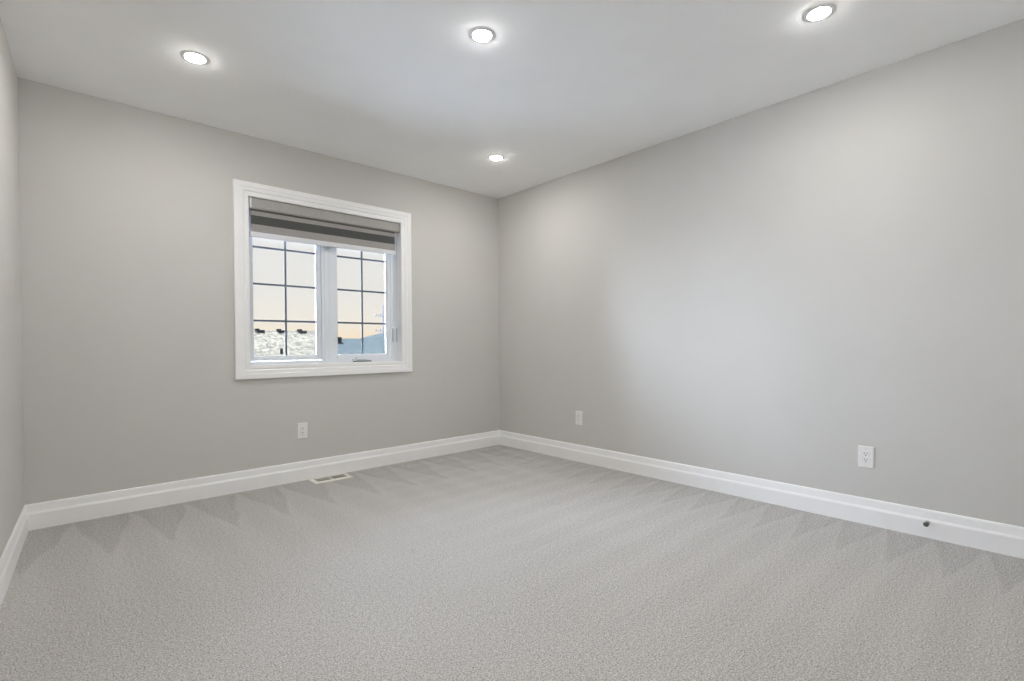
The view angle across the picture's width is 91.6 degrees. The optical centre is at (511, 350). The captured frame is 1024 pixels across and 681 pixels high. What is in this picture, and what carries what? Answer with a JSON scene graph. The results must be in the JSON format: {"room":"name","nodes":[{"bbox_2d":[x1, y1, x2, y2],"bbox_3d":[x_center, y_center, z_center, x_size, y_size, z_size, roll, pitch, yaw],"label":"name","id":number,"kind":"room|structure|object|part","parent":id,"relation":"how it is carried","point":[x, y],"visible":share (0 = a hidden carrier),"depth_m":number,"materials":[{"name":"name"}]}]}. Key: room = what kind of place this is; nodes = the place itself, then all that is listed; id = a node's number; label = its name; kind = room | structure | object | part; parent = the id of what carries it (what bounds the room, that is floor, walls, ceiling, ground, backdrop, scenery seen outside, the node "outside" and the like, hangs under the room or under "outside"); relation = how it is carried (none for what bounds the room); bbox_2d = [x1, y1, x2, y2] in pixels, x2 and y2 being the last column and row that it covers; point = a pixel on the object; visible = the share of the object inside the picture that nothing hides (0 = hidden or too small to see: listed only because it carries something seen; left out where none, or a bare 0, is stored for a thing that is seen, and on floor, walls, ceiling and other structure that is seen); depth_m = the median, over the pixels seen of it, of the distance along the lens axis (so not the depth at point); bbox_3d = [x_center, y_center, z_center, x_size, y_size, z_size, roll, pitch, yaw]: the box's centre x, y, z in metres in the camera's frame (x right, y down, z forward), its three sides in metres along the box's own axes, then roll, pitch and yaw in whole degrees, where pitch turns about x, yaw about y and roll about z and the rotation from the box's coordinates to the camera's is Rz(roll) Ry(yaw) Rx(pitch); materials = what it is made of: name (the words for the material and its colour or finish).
{"room":"empty bedroom","nodes":[
{"label":"empty bedroom","id":0,"kind":"room"},
{"bbox_2d":[0,19,23,557],"bbox_3d":[-1.338,-0.237,0.997,0.160,2.440,4.260,-1,1,-40],"label":"wall","id":1,"kind":"structure","parent":0,"point":[11,388],"depth_m":2.32,"materials":[{"name":"paint"}]},
{"bbox_2d":[0,505,28,607],"bbox_3d":[-1.264,0.912,1.067,0.016,0.140,4.253,-1,1,-40],"label":"baseboard","id":2,"kind":"structure","parent":1,"relation":"attached to","point":[9,558],"depth_m":2.21,"materials":[{"name":"paint"}]},
{"bbox_2d":[17,77,499,504],"bbox_3d":[-1.440,-0.264,3.880,3.710,2.440,0.160,-1,1,-42],"label":"wall","id":3,"kind":"structure","parent":0,"point":[127,262],"depth_m":3.16,"materials":[{"name":"paint"}]},
{"bbox_2d":[26,430,499,530],"bbox_3d":[-1.372,0.886,3.825,3.390,0.140,0.016,-1,1,-42],"label":"baseboard","id":4,"kind":"structure","parent":3,"relation":"attached to","point":[52,513],"depth_m":3.35,"materials":[{"name":"paint"}]},
{"bbox_2d":[297,422,307,438],"bbox_3d":[-1.544,0.593,3.674,0.073,0.117,0.009,-1,1,-42],"label":"electrical outlet","id":5,"kind":"object","parent":3,"relation":"attached to","point":[301,427],"visible":1,"depth_m":3.67,"materials":[{"name":"white plastic"}]},
{"bbox_2d":[300,426,304,435],"bbox_3d":[-1.543,0.593,3.671,0.033,0.067,0.003,-1,1,-42],"label":"receptacle","id":6,"kind":"object","parent":5,"relation":"attached to","point":[302,428],"depth_m":3.67,"materials":[{"name":"white plastic"}]},
{"bbox_2d":[232,179,411,379],"bbox_3d":[-1.423,-0.485,3.879,1.363,1.353,0.182,-1,1,-42],"label":"window","id":7,"kind":"structure","parent":3,"relation":"in","point":[397,357],"depth_m":3.84,"materials":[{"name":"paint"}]},
{"bbox_3d":[-1.669,-0.474,3.685,0.499,1.095,0.032,-1,1,-42],"label":"fixed sash","id":8,"kind":"part","parent":7,"relation":"part of","materials":[{"name":"clear glass"}]},
{"bbox_3d":[-1.447,-0.486,3.906,1.181,1.171,0.090,-1,1,-42],"label":"frame","id":9,"kind":"part","parent":7,"relation":"part of","materials":[{"name":"white plastic"}]},
{"bbox_2d":[248,197,399,254],"bbox_3d":[-1.395,-0.933,3.850,1.166,0.274,0.054,-1,1,-42],"label":"zebra blind","id":10,"kind":"object","parent":7,"relation":"attached to","point":[273,220],"visible":0.96,"depth_m":3.78,"materials":[{"name":"fabric"}]},
{"bbox_3d":[-1.403,-0.814,3.836,1.125,0.037,0.024,-1,1,-42],"label":"rail","id":11,"kind":"part","parent":10,"relation":"part of","materials":[{"name":"white plastic"}]},
{"bbox_3d":[-1.238,-0.477,4.067,0.530,1.103,0.032,-1,1,-42],"label":"casement sash","id":12,"kind":"part","parent":7,"relation":"part of","materials":[{"name":"clear glass"}]},
{"bbox_2d":[0,445,1023,680],"bbox_3d":[-0.013,1.012,2.201,3.879,0.100,4.570,-1,1,-42],"label":"floor","id":13,"kind":"structure","parent":0,"point":[497,562],"depth_m":2.01,"materials":[{"name":"carpet"}]},
{"bbox_2d":[309,473,352,483],"bbox_3d":[-1.350,0.953,3.716,0.279,0.008,0.147,-1,1,-42],"label":"floor vent","id":14,"kind":"object","parent":13,"relation":"in","point":[324,479],"visible":1,"depth_m":3.70,"materials":[{"name":"metal"}]},
{"bbox_2d":[0,0,1023,198],"bbox_3d":[-0.032,-1.538,2.176,3.879,0.120,4.570,-1,1,-42],"label":"ceiling","id":15,"kind":"structure","parent":0,"point":[561,88],"depth_m":2.57,"materials":[{"name":"paint"}]},
{"bbox_2d":[180,50,209,64],"bbox_3d":[-1.591,-1.464,2.502,0.128,0.011,0.128,-1,1,-42],"label":"recessed light","id":16,"kind":"object","parent":15,"relation":"in","point":[194,57],"visible":1,"depth_m":2.49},
{"bbox_2d":[468,26,495,42],"bbox_3d":[-0.140,-1.473,2.337,0.128,0.011,0.128,-1,1,-42],"label":"recessed light","id":17,"kind":"object","parent":15,"relation":"in","point":[480,34],"visible":1,"depth_m":2.32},
{"bbox_2d":[488,154,503,160],"bbox_3d":[-0.124,-1.488,3.860,0.128,0.011,0.128,-1,1,-42],"label":"recessed light","id":18,"kind":"object","parent":15,"relation":"in","point":[495,157],"visible":1,"depth_m":3.84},
{"bbox_2d":[802,3,835,21],"bbox_3d":[1.355,-1.482,2.199,0.128,0.011,0.128,-1,1,-42],"label":"recessed light","id":19,"kind":"object","parent":15,"relation":"in","point":[819,12],"visible":1,"depth_m":2.19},
{"bbox_2d":[498,19,1023,526],"bbox_3d":[1.410,-0.280,3.377,0.160,2.440,4.410,-1,1,-42],"label":"wall","id":20,"kind":"structure","parent":0,"point":[775,292],"depth_m":2.89,"materials":[{"name":"paint"}]},
{"bbox_2d":[576,411,582,424],"bbox_3d":[0.563,0.572,4.201,0.009,0.117,0.073,-1,1,-42],"label":"electrical outlet","id":21,"kind":"object","parent":20,"relation":"attached to","point":[579,420],"visible":1,"depth_m":4.19,"materials":[{"name":"white plastic"}]},
{"bbox_2d":[500,430,1023,558],"bbox_3d":[1.299,0.871,3.389,0.016,0.140,4.250,-1,1,-42],"label":"baseboard","id":22,"kind":"structure","parent":20,"relation":"attached to","point":[996,537],"depth_m":2.90,"materials":[{"name":"paint"}]},
{"bbox_2d":[858,445,873,468],"bbox_3d":[1.920,0.580,2.703,0.009,0.117,0.073,-1,1,-42],"label":"electrical outlet","id":23,"kind":"object","parent":20,"relation":"attached to","point":[865,453],"visible":1,"depth_m":2.70,"materials":[{"name":"white plastic"}]},
{"bbox_2d":[862,451,868,463],"bbox_3d":[1.918,0.580,2.701,0.003,0.067,0.033,-1,1,-42],"label":"receptacle","id":24,"kind":"object","parent":23,"relation":"attached to","point":[865,454],"depth_m":2.70,"materials":[{"name":"white plastic"}]},
{"bbox_2d":[923,520,929,526],"bbox_3d":[2.071,0.867,2.490,0.046,0.024,0.024,-1,1,-42],"label":"door stop","id":25,"kind":"object","parent":20,"relation":"attached to","point":[926,523],"visible":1,"depth_m":2.48,"materials":[{"name":"silver metal"}]},
{"label":"outside","id":26,"kind":"structure","parent":0,"visible":0},
{"bbox_3d":[-72.640,3.436,114.892,280.000,0.150,259.700,-1,1,-42],"label":"ground","id":27,"kind":"structure","parent":26,"visible":0},
{"bbox_2d":[254,328,315,360],"bbox_3d":[-12.123,1.444,21.085,8.630,4.750,8.800,-1,1,-42],"label":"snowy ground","id":28,"kind":"structure","parent":27,"relation":"on","point":[266,342],"depth_m":21.46,"materials":[{"name":"white snow"}]},
{"bbox_2d":[255,328,264,332],"bbox_3d":[-11.032,-0.848,21.810,0.340,0.195,0.380,-1,1,-42],"label":"roof vent","id":29,"kind":"object","parent":28,"relation":"attached to","point":[257,330],"depth_m":21.71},
{"bbox_2d":[315,332,384,353],"bbox_3d":[-2.538,1.579,16.813,8.100,4.423,4.000,-1,1,-42],"label":"house","id":30,"kind":"structure","parent":27,"relation":"on","point":[373,344],"depth_m":14.65,"materials":[{"name":"stone"}]},
{"bbox_2d":[338,337,343,343],"bbox_3d":[-5.227,-0.267,14.893,0.240,0.250,0.410,-1,1,-42],"label":"roof vent","id":31,"kind":"object","parent":30,"relation":"attached to","point":[340,341],"depth_m":14.79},
{"bbox_2d":[375,305,384,331],"bbox_3d":[-12.318,-0.410,47.885,1.700,7.950,0.260,-1,1,-42],"label":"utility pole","id":32,"kind":"object","parent":27,"relation":"on","point":[383,313],"visible":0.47,"depth_m":47.77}
]}

